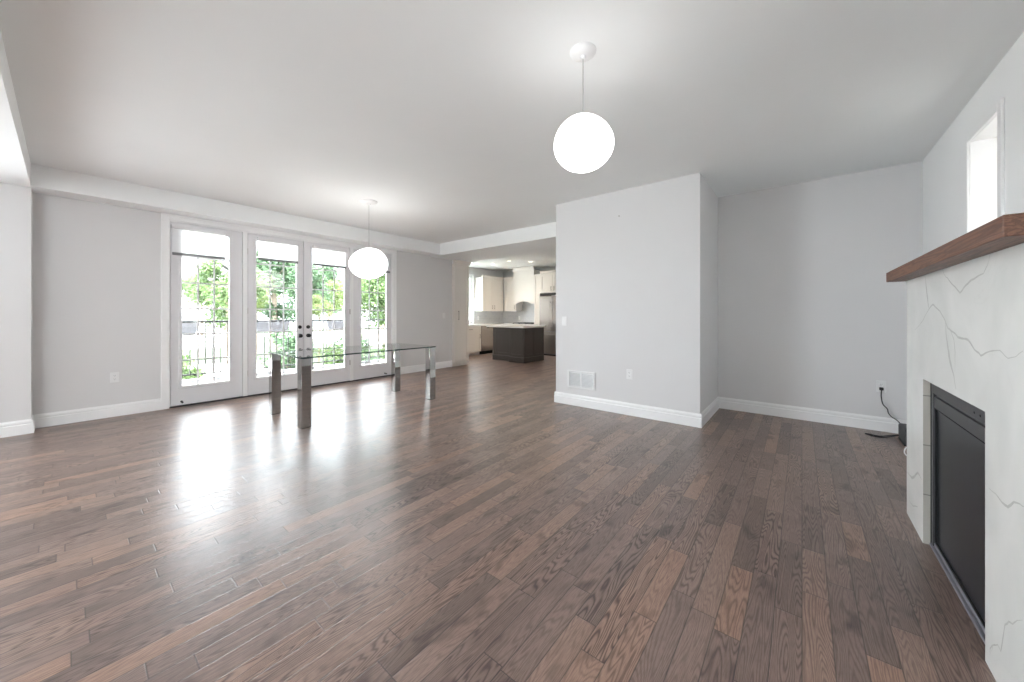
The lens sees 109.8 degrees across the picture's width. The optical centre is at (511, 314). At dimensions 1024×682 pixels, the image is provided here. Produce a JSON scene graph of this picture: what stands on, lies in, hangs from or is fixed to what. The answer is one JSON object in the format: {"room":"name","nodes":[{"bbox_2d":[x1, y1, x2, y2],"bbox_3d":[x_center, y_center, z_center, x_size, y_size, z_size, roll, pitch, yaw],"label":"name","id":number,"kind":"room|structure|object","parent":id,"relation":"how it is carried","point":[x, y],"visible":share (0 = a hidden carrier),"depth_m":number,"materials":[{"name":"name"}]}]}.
{"room":"living room","nodes":[
{"label":"living room","id":0,"kind":"room"},
{"bbox_2d":[0,182,451,422],"bbox_3d":[-4.550,-0.161,4.474,0.450,2.730,10.060,0,0,39],"label":"wall","id":1,"kind":"structure","parent":0,"point":[80,280],"depth_m":4.12,"materials":[{"name":"grey paint"}]},
{"bbox_2d":[0,419,30,437],"bbox_3d":[-6.148,1.131,2.117,0.018,0.145,3.983,0,0,39],"label":"baseboard","id":2,"kind":"structure","parent":1,"relation":"attached to","point":[20,427],"depth_m":3.59,"materials":[{"name":"white paint"}]},
{"bbox_2d":[31,415,34,432],"bbox_3d":[-4.983,1.131,3.747,0.248,0.145,0.018,0,0,39],"label":"baseboard","id":3,"kind":"structure","parent":1,"relation":"attached to","point":[32,418],"depth_m":3.67,"materials":[{"name":"white paint"}]},
{"bbox_2d":[33,398,160,427],"bbox_3d":[-4.770,1.131,4.194,0.018,0.145,0.981,0,0,39],"label":"baseboard","id":4,"kind":"structure","parent":1,"relation":"attached to","point":[99,412],"depth_m":4.15,"materials":[{"name":"white paint"}]},
{"bbox_2d":[110,372,118,382],"bbox_3d":[-4.714,0.739,4.270,0.010,0.120,0.074,0,0,39],"label":"wall outlet","id":5,"kind":"object","parent":1,"relation":"attached to","point":[114,376],"visible":1,"depth_m":4.27,"materials":[{"name":"white plastic"}]},
{"bbox_2d":[171,224,226,259],"bbox_3d":[-4.213,-0.975,4.862,0.048,0.393,0.574,0,0,39],"label":"roller blind","id":6,"kind":"object","parent":1,"relation":"attached to","point":[186,240],"visible":1,"depth_m":4.84,"materials":[{"name":"white fabric"}]},
{"bbox_2d":[170,222,241,405],"bbox_3d":[-4.181,-0.013,4.960,0.105,2.398,0.765,0,0,39],"label":"door","id":7,"kind":"structure","parent":1,"relation":"in","point":[179,394],"depth_m":4.95,"materials":[{"name":"white paint"}]},
{"bbox_2d":[248,233,302,394],"bbox_3d":[-3.660,-0.013,5.601,0.112,2.398,0.771,0,0,39],"label":"door","id":8,"kind":"structure","parent":1,"relation":"in","point":[256,385],"depth_m":5.46,"materials":[{"name":"white paint"}]},
{"bbox_2d":[257,237,298,263],"bbox_3d":[-3.631,-1.000,5.607,0.048,0.343,0.571,0,0,39],"label":"roller blind","id":9,"kind":"object","parent":1,"relation":"attached to","point":[269,249],"visible":1,"depth_m":5.59,"materials":[{"name":"white fabric"}]},
{"bbox_2d":[161,213,396,409],"bbox_3d":[-3.449,-0.049,5.947,0.176,2.505,3.407,0,0,39],"label":"door frame","id":10,"kind":"structure","parent":1,"relation":"attached to","point":[166,218],"depth_m":5.26,"materials":[{"name":"white paint"}]},
{"bbox_2d":[303,241,349,385],"bbox_3d":[-3.167,-0.013,6.213,0.112,2.398,0.782,0,0,39],"label":"door","id":11,"kind":"structure","parent":1,"relation":"in","point":[319,377],"depth_m":6.17,"materials":[{"name":"white paint"}]},
{"bbox_2d":[312,245,346,268],"bbox_3d":[-3.139,-1.000,6.218,0.048,0.343,0.574,0,0,39],"label":"roller blind","id":12,"kind":"object","parent":1,"relation":"attached to","point":[325,256],"visible":1,"depth_m":6.20,"materials":[{"name":"white fabric"}]},
{"bbox_2d":[353,249,390,379],"bbox_3d":[-2.644,-0.013,6.867,0.105,2.398,0.780,0,0,39],"label":"door","id":13,"kind":"structure","parent":1,"relation":"in","point":[360,371],"depth_m":6.83,"materials":[{"name":"white paint"}]},
{"bbox_2d":[385,255,390,272],"bbox_3d":[-2.589,-1.000,6.901,0.048,0.343,0.584,0,0,39],"label":"roller blind","id":14,"kind":"object","parent":1,"relation":"attached to","point":[388,257],"visible":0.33,"depth_m":7.09,"materials":[{"name":"white paint"}]},
{"bbox_2d":[400,360,451,373],"bbox_3d":[-1.860,1.131,7.807,0.018,0.145,1.484,0,0,39],"label":"baseboard","id":15,"kind":"structure","parent":1,"relation":"attached to","point":[415,368],"depth_m":7.68,"materials":[{"name":"white paint"}]},
{"bbox_2d":[469,267,502,323],"bbox_3d":[-1.143,-0.161,10.776,1.500,2.730,4.350,0,0,39],"label":"wall","id":16,"kind":"structure","parent":0,"point":[478,272],"depth_m":11.61,"materials":[{"name":"grey paint"}]},
{"bbox_2d":[469,274,473,322],"bbox_3d":[-1.739,-0.521,10.980,0.116,1.570,1.520,0,0,39],"label":"window","id":17,"kind":"structure","parent":16,"relation":"in","point":[470,275],"depth_m":11.52,"materials":[{"name":"white glass"}]},
{"bbox_2d":[474,310,502,323],"bbox_3d":[-0.773,0.070,12.102,0.009,0.431,1.419,0,0,39],"label":"backsplash","id":18,"kind":"structure","parent":16,"relation":"attached to","point":[485,317],"depth_m":12.07,"materials":[{"name":"grey tile"}]},
{"bbox_2d":[475,275,503,310],"bbox_3d":[-0.734,-0.697,11.849,0.383,1.138,1.010,0,0,39],"label":"upper cabinet","id":19,"kind":"object","parent":16,"relation":"attached to","point":[488,289],"visible":1,"depth_m":11.58,"materials":[{"name":"beige paint"}]},
{"bbox_2d":[0,353,995,681],"bbox_3d":[-1.043,1.264,4.404,9.650,0.120,14.450,0,0,39],"label":"floor","id":20,"kind":"structure","parent":0,"point":[490,528],"depth_m":1.83,"materials":[{"name":"brown wood"}]},
{"bbox_2d":[169,375,390,407],"bbox_3d":[-3.474,1.196,5.967,0.212,0.016,3.251,0,0,39],"label":"threshold","id":21,"kind":"object","parent":20,"relation":"on","point":[384,375],"visible":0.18,"depth_m":5.38,"materials":[{"name":"black metal"}]},
{"bbox_2d":[268,343,435,428],"bbox_3d":[-2.034,0.826,4.784,0.970,0.757,1.790,0,0,39],"label":"dining table","id":22,"kind":"object","parent":20,"relation":"on","point":[304,356],"visible":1,"depth_m":4.38,"materials":[{"name":"clear glass"}]},
{"bbox_2d":[452,260,470,366],"bbox_3d":[-1.398,-0.037,8.722,0.640,2.483,0.500,0,0,39],"label":"pantry cabinet","id":23,"kind":"object","parent":20,"relation":"on","point":[460,269],"visible":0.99,"depth_m":8.52,"materials":[{"name":"beige paint"}]},
{"bbox_2d":[469,326,480,355],"bbox_3d":[-1.438,0.766,10.751,0.631,0.875,0.896,0,0,39],"label":"base cabinet","id":24,"kind":"object","parent":20,"relation":"on","point":[474,331],"visible":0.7,"depth_m":10.73,"materials":[{"name":"beige paint"}]},
{"bbox_2d":[479,326,492,353],"bbox_3d":[-0.954,0.768,11.336,0.611,0.872,0.594,0,0,39],"label":"dishwasher","id":25,"kind":"object","parent":20,"relation":"on","point":[486,332],"visible":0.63,"depth_m":11.13,"materials":[{"name":"silver metal"}]},
{"bbox_2d":[487,324,545,362],"bbox_3d":[0.116,0.738,9.653,1.270,0.932,0.980,0,0,39],"label":"kitchen island","id":26,"kind":"object","parent":20,"relation":"on","point":[511,342],"visible":1,"depth_m":9.27,"materials":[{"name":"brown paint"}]},
{"bbox_2d":[487,324,545,327],"bbox_3d":[0.116,0.299,9.653,1.270,0.054,0.980,0,0,39],"label":"island countertop","id":27,"kind":"structure","parent":26,"relation":"on","point":[507,325],"depth_m":9.33,"materials":[{"name":"white stone"}]},
{"bbox_2d":[534,274,550,324],"bbox_3d":[0.959,-0.021,11.198,0.220,2.450,0.632,0,0,39],"label":"panel","id":28,"kind":"object","parent":20,"relation":"on","point":[537,294],"visible":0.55,"depth_m":10.98,"materials":[{"name":"beige paint"}]},
{"bbox_2d":[540,296,555,355],"bbox_3d":[1.360,0.322,10.791,0.896,1.765,0.727,0,0,39],"label":"refrigerator","id":29,"kind":"object","parent":20,"relation":"on","point":[547,303],"visible":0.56,"depth_m":10.62,"materials":[{"name":"grey metal"}]},
{"bbox_2d":[865,433,898,437],"bbox_3d":[3.662,1.187,3.555,0.246,0.035,0.093,0,0,28],"label":"cable","id":30,"kind":"object","parent":20,"relation":"on","point":[865,433],"visible":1,"depth_m":3.56,"materials":[{"name":"black plastic"}]},
{"bbox_2d":[898,423,906,445],"bbox_3d":[3.719,1.128,3.393,0.076,0.152,0.333,0,0,39],"label":"router","id":31,"kind":"object","parent":20,"relation":"on","point":[902,428],"visible":0.6,"depth_m":3.39,"materials":[{"name":"black plastic"}]},
{"bbox_2d":[886,213,1023,681],"bbox_3d":[2.048,0.468,1.469,0.510,1.472,1.713,0,0,39],"label":"fireplace","id":32,"kind":"object","parent":20,"relation":"on","point":[965,295],"visible":1,"depth_m":1.38,"materials":[{"name":"white stone"}]},
{"bbox_2d":[886,213,1023,281],"bbox_3d":[2.048,-0.238,1.469,0.510,0.059,1.713,0,0,39],"label":"mantel shelf","id":33,"kind":"object","parent":32,"relation":"attached to","point":[1004,234],"depth_m":1.22,"materials":[{"name":"brown wood"}]},
{"bbox_3d":[0.397,0.766,11.628,1.176,0.875,0.651,0,0,39],"label":"base cabinet","id":34,"kind":"object","parent":20,"relation":"on","visible":0},
{"bbox_2d":[469,323,533,325],"bbox_3d":[-0.462,0.306,11.055,1.806,0.040,2.658,0,0,39],"label":"countertop","id":35,"kind":"structure","parent":34,"relation":"on","point":[489,323],"depth_m":11.23,"materials":[{"name":"white stone"}]},
{"bbox_2d":[513,322,533,323],"bbox_3d":[0.460,0.266,11.610,0.790,0.039,0.500,0,0,39],"label":"cooktop","id":36,"kind":"object","parent":35,"relation":"in","point":[516,322],"visible":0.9,"depth_m":11.73,"materials":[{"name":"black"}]},
{"bbox_2d":[0,0,1023,271],"bbox_3d":[-0.556,-1.636,4.012,10.900,0.220,14.450,0,0,39],"label":"ceiling","id":37,"kind":"structure","parent":0,"point":[446,115],"depth_m":2.46,"materials":[{"name":"white paint"}]},
{"bbox_2d":[0,30,30,186],"bbox_3d":[-3.408,-1.413,-0.090,7.055,0.225,3.983,0,0,39],"label":"bulkhead","id":38,"kind":"object","parent":37,"relation":"attached to","point":[15,164],"visible":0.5,"depth_m":2.71,"materials":[{"name":"white paint"}]},
{"bbox_2d":[31,164,439,255],"bbox_3d":[-3.316,-1.413,5.767,0.310,0.225,5.257,0,0,39],"label":"bulkhead","id":39,"kind":"object","parent":37,"relation":"attached to","point":[46,180],"visible":1,"depth_m":4.66,"materials":[{"name":"white paint"}]},
{"bbox_2d":[349,199,387,278],"bbox_3d":[-1.930,-1.006,4.842,0.496,1.040,0.478,0,0,39],"label":"pendant lamp","id":40,"kind":"object","parent":37,"relation":"hanging from","point":[366,263],"visible":1,"depth_m":4.68,"materials":[{"name":"white glass"}]},
{"bbox_2d":[431,222,555,263],"bbox_3d":[-0.211,-1.403,7.354,4.245,0.245,1.110,0,0,39],"label":"bulkhead","id":41,"kind":"object","parent":37,"relation":"attached to","point":[538,238],"visible":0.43,"depth_m":6.93,"materials":[{"name":"white paint"}]},
{"bbox_2d":[554,42,613,172],"bbox_3d":[0.416,-1.180,2.087,0.334,0.691,0.342,0,0,39],"label":"pendant lamp","id":42,"kind":"object","parent":37,"relation":"hanging from","point":[584,142],"visible":1,"depth_m":1.98,"materials":[{"name":"white glass"}]},
{"bbox_2d":[503,266,555,298],"bbox_3d":[1.890,-0.161,10.998,5.545,2.730,0.200,0,0,39],"label":"wall","id":43,"kind":"structure","parent":0,"point":[505,273],"depth_m":12.38,"materials":[{"name":"grey paint"}]},
{"bbox_2d":[504,277,521,310],"bbox_3d":[0.035,-0.697,12.110,0.500,1.138,0.380,0,0,39],"label":"upper cabinet","id":44,"kind":"object","parent":43,"relation":"attached to","point":[508,281],"visible":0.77,"depth_m":12.02,"materials":[{"name":"beige paint"}]},
{"bbox_2d":[503,299,533,322],"bbox_3d":[0.370,-0.131,12.087,1.789,0.831,0.009,0,0,39],"label":"backsplash","id":45,"kind":"structure","parent":43,"relation":"attached to","point":[527,313],"depth_m":12.09,"materials":[{"name":"grey tile"}]},
{"bbox_2d":[512,266,539,303],"bbox_3d":[0.502,-0.939,11.626,0.825,1.165,0.538,0,0,39],"label":"range hood","id":46,"kind":"object","parent":43,"relation":"attached to","point":[523,277],"visible":0.82,"depth_m":11.45,"materials":[{"name":"beige paint"}]},
{"bbox_2d":[539,270,555,293],"bbox_3d":[1.389,-0.986,10.824,0.910,0.660,0.675,0,0,39],"label":"upper cabinet","id":47,"kind":"object","parent":43,"relation":"attached to","point":[547,278],"visible":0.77,"depth_m":10.70,"materials":[{"name":"beige paint"}]},
{"bbox_2d":[556,173,717,413],"bbox_3d":[3.063,-0.161,6.596,1.805,2.730,5.585,0,0,39],"label":"wall","id":48,"kind":"structure","parent":0,"point":[637,267],"depth_m":4.28,"materials":[{"name":"grey paint"}]},
{"bbox_2d":[562,317,566,325],"bbox_3d":[0.710,0.084,4.898,0.074,0.120,0.011,0,0,39],"label":"light switch","id":49,"kind":"object","parent":48,"relation":"attached to","point":[564,319],"visible":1,"depth_m":4.89,"materials":[{"name":"white plastic"}]},
{"bbox_2d":[568,370,594,390],"bbox_3d":[0.909,0.854,4.734,0.400,0.230,0.016,0,0,39],"label":"air vent","id":50,"kind":"object","parent":48,"relation":"in","point":[576,379],"visible":1,"depth_m":4.72,"materials":[{"name":"white plastic"}]},
{"bbox_2d":[554,391,701,427],"bbox_3d":[1.305,1.131,4.414,1.839,0.145,0.018,0,0,39],"label":"baseboard","id":51,"kind":"structure","parent":48,"relation":"attached to","point":[643,411],"depth_m":4.29,"materials":[{"name":"white paint"}]},
{"bbox_2d":[626,369,631,379],"bbox_3d":[1.412,0.714,4.332,0.074,0.120,0.010,0,0,39],"label":"wall outlet","id":52,"kind":"object","parent":48,"relation":"attached to","point":[628,371],"visible":1,"depth_m":4.33,"materials":[{"name":"white plastic"}]},
{"bbox_2d":[700,397,718,426],"bbox_3d":[2.352,1.131,4.260,0.018,0.145,1.055,0,0,39],"label":"baseboard","id":53,"kind":"structure","parent":48,"relation":"attached to","point":[713,407],"depth_m":4.20,"materials":[{"name":"white paint"}]},
{"bbox_2d":[718,161,922,419],"bbox_3d":[3.509,-0.161,4.133,1.980,2.730,0.200,0,0,39],"label":"wall","id":54,"kind":"structure","parent":0,"point":[809,316],"depth_m":4.03,"materials":[{"name":"grey paint"}]},
{"bbox_2d":[719,397,906,433],"bbox_3d":[3.363,1.131,4.111,1.780,0.145,0.018,0,0,39],"label":"baseboard","id":55,"kind":"structure","parent":54,"relation":"attached to","point":[884,424],"depth_m":4.06,"materials":[{"name":"white paint"}]},
{"bbox_2d":[876,380,885,392],"bbox_3d":[3.833,0.742,3.738,0.074,0.120,0.010,0,0,39],"label":"wall outlet","id":56,"kind":"object","parent":54,"relation":"attached to","point":[878,383],"visible":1,"depth_m":3.74,"materials":[{"name":"white plastic"}]},
{"bbox_2d":[879,387,899,422],"bbox_3d":[3.847,0.924,3.637,0.068,0.349,0.214,0,0,-5],"label":"power cord","id":57,"kind":"object","parent":56,"relation":"attached to","point":[880,388],"visible":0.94,"depth_m":3.71,"materials":[{"name":"black plastic"}]},
{"bbox_2d":[923,32,1023,254],"bbox_3d":[1.130,-0.161,-0.319,0.300,2.730,9.720,0,0,39],"label":"wall","id":58,"kind":"structure","parent":0,"point":[943,166],"depth_m":2.52,"materials":[{"name":"white paint"}]},
{"bbox_2d":[964,98,1004,233],"bbox_3d":[3.168,-0.821,2.296,0.226,0.920,0.620,0,0,39],"label":"window","id":59,"kind":"structure","parent":58,"relation":"in","point":[998,109],"depth_m":2.16,"materials":[{"name":"white paint"}]},
{"label":"outside","id":60,"kind":"structure","parent":0,"visible":0},
{"bbox_3d":[-4.713,1.314,6.364,2.175,0.100,10.000,0,0,39],"label":"deck","id":61,"kind":"object","parent":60,"visible":0},
{"bbox_2d":[182,320,228,375],"bbox_3d":[-5.725,0.684,6.602,0.044,1.160,1.140,0,0,39],"label":"deck railing","id":62,"kind":"object","parent":61,"relation":"on","point":[205,322],"visible":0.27,"depth_m":6.74,"materials":[{"name":"black metal"}]},
{"bbox_2d":[182,321,199,335],"bbox_3d":[-5.844,0.230,6.313,0.242,0.259,0.540,0,0,39],"label":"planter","id":63,"kind":"object","parent":62,"relation":"attached to","point":[188,327],"visible":0.41,"depth_m":6.34,"materials":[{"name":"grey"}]},
{"bbox_2d":[257,320,295,368],"bbox_3d":[-4.941,0.684,7.575,0.044,1.160,1.320,0,0,39],"label":"deck railing","id":64,"kind":"object","parent":61,"relation":"on","point":[288,364],"visible":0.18,"depth_m":7.58,"materials":[{"name":"black metal"}]},
{"bbox_2d":[257,320,289,332],"bbox_3d":[-4.962,0.230,7.407,0.242,0.259,0.650,0,0,39],"label":"planter","id":65,"kind":"object","parent":64,"relation":"attached to","point":[261,326],"visible":0.8,"depth_m":7.35,"materials":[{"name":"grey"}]},
{"bbox_2d":[182,359,384,383],"bbox_3d":[-5.559,1.244,7.047,0.100,0.120,10.000,0,0,39],"label":"deck edge","id":66,"kind":"structure","parent":61,"relation":"on","point":[186,381],"depth_m":7.51,"materials":[{"name":"grey metal"}]},
{"bbox_2d":[312,319,366,369],"bbox_3d":[-4.100,0.684,8.619,0.044,1.160,1.320,0,0,39],"label":"deck railing","id":67,"kind":"object","parent":61,"relation":"on","point":[365,320],"visible":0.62,"depth_m":8.60,"materials":[{"name":"black metal"}]},
{"bbox_2d":[324,319,343,330],"bbox_3d":[-4.094,0.230,8.485,0.242,0.259,0.640,0,0,39],"label":"planter","id":68,"kind":"object","parent":67,"relation":"attached to","point":[328,324],"visible":0.56,"depth_m":8.32,"materials":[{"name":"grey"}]},
{"bbox_2d":[367,319,384,362],"bbox_3d":[-3.272,0.684,9.647,0.044,1.160,1.280,0,0,39],"label":"deck railing","id":69,"kind":"object","parent":61,"relation":"on","point":[367,319],"visible":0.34,"depth_m":9.16,"materials":[{"name":"black metal"}]},
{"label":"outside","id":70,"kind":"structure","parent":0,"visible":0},
{"bbox_2d":[258,330,381,344],"bbox_3d":[0.000,1.664,0.000,80.000,0.320,80.000,0,0,39],"label":"ground","id":71,"kind":"structure","parent":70,"point":[373,333],"depth_m":29.87,"materials":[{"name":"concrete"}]},
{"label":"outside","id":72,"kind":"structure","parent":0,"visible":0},
{"bbox_2d":[183,325,381,368],"bbox_3d":[-20.516,1.954,29.368,51.200,0.300,100.000,0,0,39],"label":"lawn","id":73,"kind":"structure","parent":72,"point":[260,341],"depth_m":17.79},
{"bbox_2d":[182,353,205,379],"bbox_3d":[-8.604,1.454,9.279,1.271,0.887,0.994,0,0,17],"label":"shrub","id":74,"kind":"object","parent":73,"relation":"on","point":[185,363],"visible":0.26,"depth_m":9.26,"materials":[{"name":"green plant"}]},
{"bbox_2d":[182,271,208,357],"bbox_3d":[-13.221,-0.059,15.164,1.354,3.730,1.590,0,0,-11],"label":"tree","id":75,"kind":"object","parent":73,"relation":"on","point":[188,275],"visible":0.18,"depth_m":15.11,"materials":[{"name":"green plant"}]},
{"bbox_2d":[182,256,228,349],"bbox_3d":[-20.488,-1.656,19.201,6.600,6.920,9.400,0,0,39],"label":"house","id":76,"kind":"structure","parent":73,"relation":"on","point":[188,264],"depth_m":19.02,"materials":[{"name":"grey"}]},
{"bbox_2d":[188,362,268,377],"bbox_3d":[-10.541,1.806,9.390,5.800,0.035,7.400,0,0,39],"label":"path","id":77,"kind":"structure","parent":73,"relation":"on","point":[208,366],"depth_m":11.82,"materials":[{"name":"concrete"}]},
{"bbox_2d":[182,259,275,363],"bbox_3d":[-10.524,-0.149,13.423,2.862,3.914,2.437,0,0,25],"label":"tree","id":78,"kind":"object","parent":73,"relation":"on","point":[205,291],"visible":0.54,"depth_m":13.00,"materials":[{"name":"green plant"}]},
{"bbox_2d":[257,288,268,338],"bbox_3d":[-11.132,0.250,15.691,1.205,3.111,1.046,0,0,21],"label":"tree","id":79,"kind":"object","parent":73,"relation":"on","point":[260,304],"visible":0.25,"depth_m":15.71,"materials":[{"name":"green plant"}]},
{"bbox_2d":[257,260,282,313],"bbox_3d":[-19.838,-1.339,27.729,4.012,6.297,4.454,0,0,39],"label":"tree","id":80,"kind":"object","parent":73,"relation":"on","point":[280,296],"visible":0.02,"depth_m":28.35,"materials":[{"name":"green plant"}]},
{"bbox_2d":[257,247,295,348],"bbox_3d":[-12.758,-1.198,19.101,2.925,6.016,3.640,0,0,39],"label":"tree","id":81,"kind":"object","parent":73,"relation":"on","point":[276,271],"visible":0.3,"depth_m":19.01,"materials":[{"name":"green plant"}]},
{"bbox_2d":[259,324,313,369],"bbox_3d":[-7.410,1.135,12.085,1.988,1.804,1.654,0,0,39],"label":"shrub","id":82,"kind":"object","parent":73,"relation":"on","point":[292,344],"visible":0.29,"depth_m":11.83,"materials":[{"name":"green plant"}]},
{"bbox_2d":[286,262,332,318],"bbox_3d":[-8.949,-0.271,16.004,2.072,4.157,1.445,0,0,-8],"label":"tree","id":83,"kind":"object","parent":73,"relation":"on","point":[292,293],"visible":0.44,"depth_m":15.85,"materials":[{"name":"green plant"}]},
{"bbox_2d":[312,293,332,361],"bbox_3d":[-7.326,0.491,13.592,0.907,2.630,1.044,0,0,22],"label":"tree","id":84,"kind":"object","parent":73,"relation":"on","point":[316,303],"visible":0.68,"depth_m":13.55,"materials":[{"name":"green plant"}]},
{"bbox_2d":[312,266,343,334],"bbox_3d":[-16.548,-1.712,32.271,4.333,7.044,3.220,0,0,39],"label":"tree","id":85,"kind":"object","parent":73,"relation":"on","point":[329,274],"visible":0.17,"depth_m":31.41,"materials":[{"name":"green plant"}]},
{"bbox_2d":[321,279,343,344],"bbox_3d":[-11.057,-0.222,22.066,1.813,4.059,2.089,0,0,-5],"label":"tree","id":86,"kind":"object","parent":73,"relation":"on","point":[330,283],"visible":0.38,"depth_m":22.00,"materials":[{"name":"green plant"}]},
{"bbox_2d":[321,344,362,364],"bbox_3d":[-5.351,1.397,11.407,1.178,1.030,1.457,0,0,-13],"label":"shrub","id":87,"kind":"object","parent":73,"relation":"on","point":[337,345],"visible":0.16,"depth_m":11.09,"materials":[{"name":"green plant"}]},
{"bbox_2d":[331,330,367,360],"bbox_3d":[-6.054,1.235,13.635,1.499,1.533,1.469,0,0,-10],"label":"shrub","id":88,"kind":"object","parent":73,"relation":"on","point":[362,336],"visible":0.08,"depth_m":13.48,"materials":[{"name":"green plant"}]},
{"bbox_2d":[337,276,376,312],"bbox_3d":[-7.829,-0.152,18.275,2.008,3.918,1.744,0,0,-31],"label":"tree","id":89,"kind":"object","parent":73,"relation":"on","point":[340,294],"visible":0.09,"depth_m":18.09,"materials":[{"name":"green plant"}]},
{"bbox_2d":[361,353,382,360],"bbox_3d":[-4.373,1.470,10.875,0.881,0.902,0.875,0,0,39],"label":"shrub","id":90,"kind":"object","parent":73,"relation":"on","point":[372,354],"visible":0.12,"depth_m":10.84,"materials":[{"name":"green plant"}]},
{"bbox_2d":[361,274,384,354],"bbox_3d":[-5.447,-0.094,14.948,2.334,3.805,2.708,0,0,39],"label":"tree","id":91,"kind":"object","parent":73,"relation":"on","point":[381,280],"visible":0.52,"depth_m":14.36,"materials":[{"name":"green plant"}]},
{"bbox_2d":[361,273,384,340],"bbox_3d":[-9.203,-1.412,24.666,4.328,6.445,3.248,0,0,39],"label":"tree","id":92,"kind":"object","parent":73,"relation":"on","point":[380,331],"visible":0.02,"depth_m":24.47,"materials":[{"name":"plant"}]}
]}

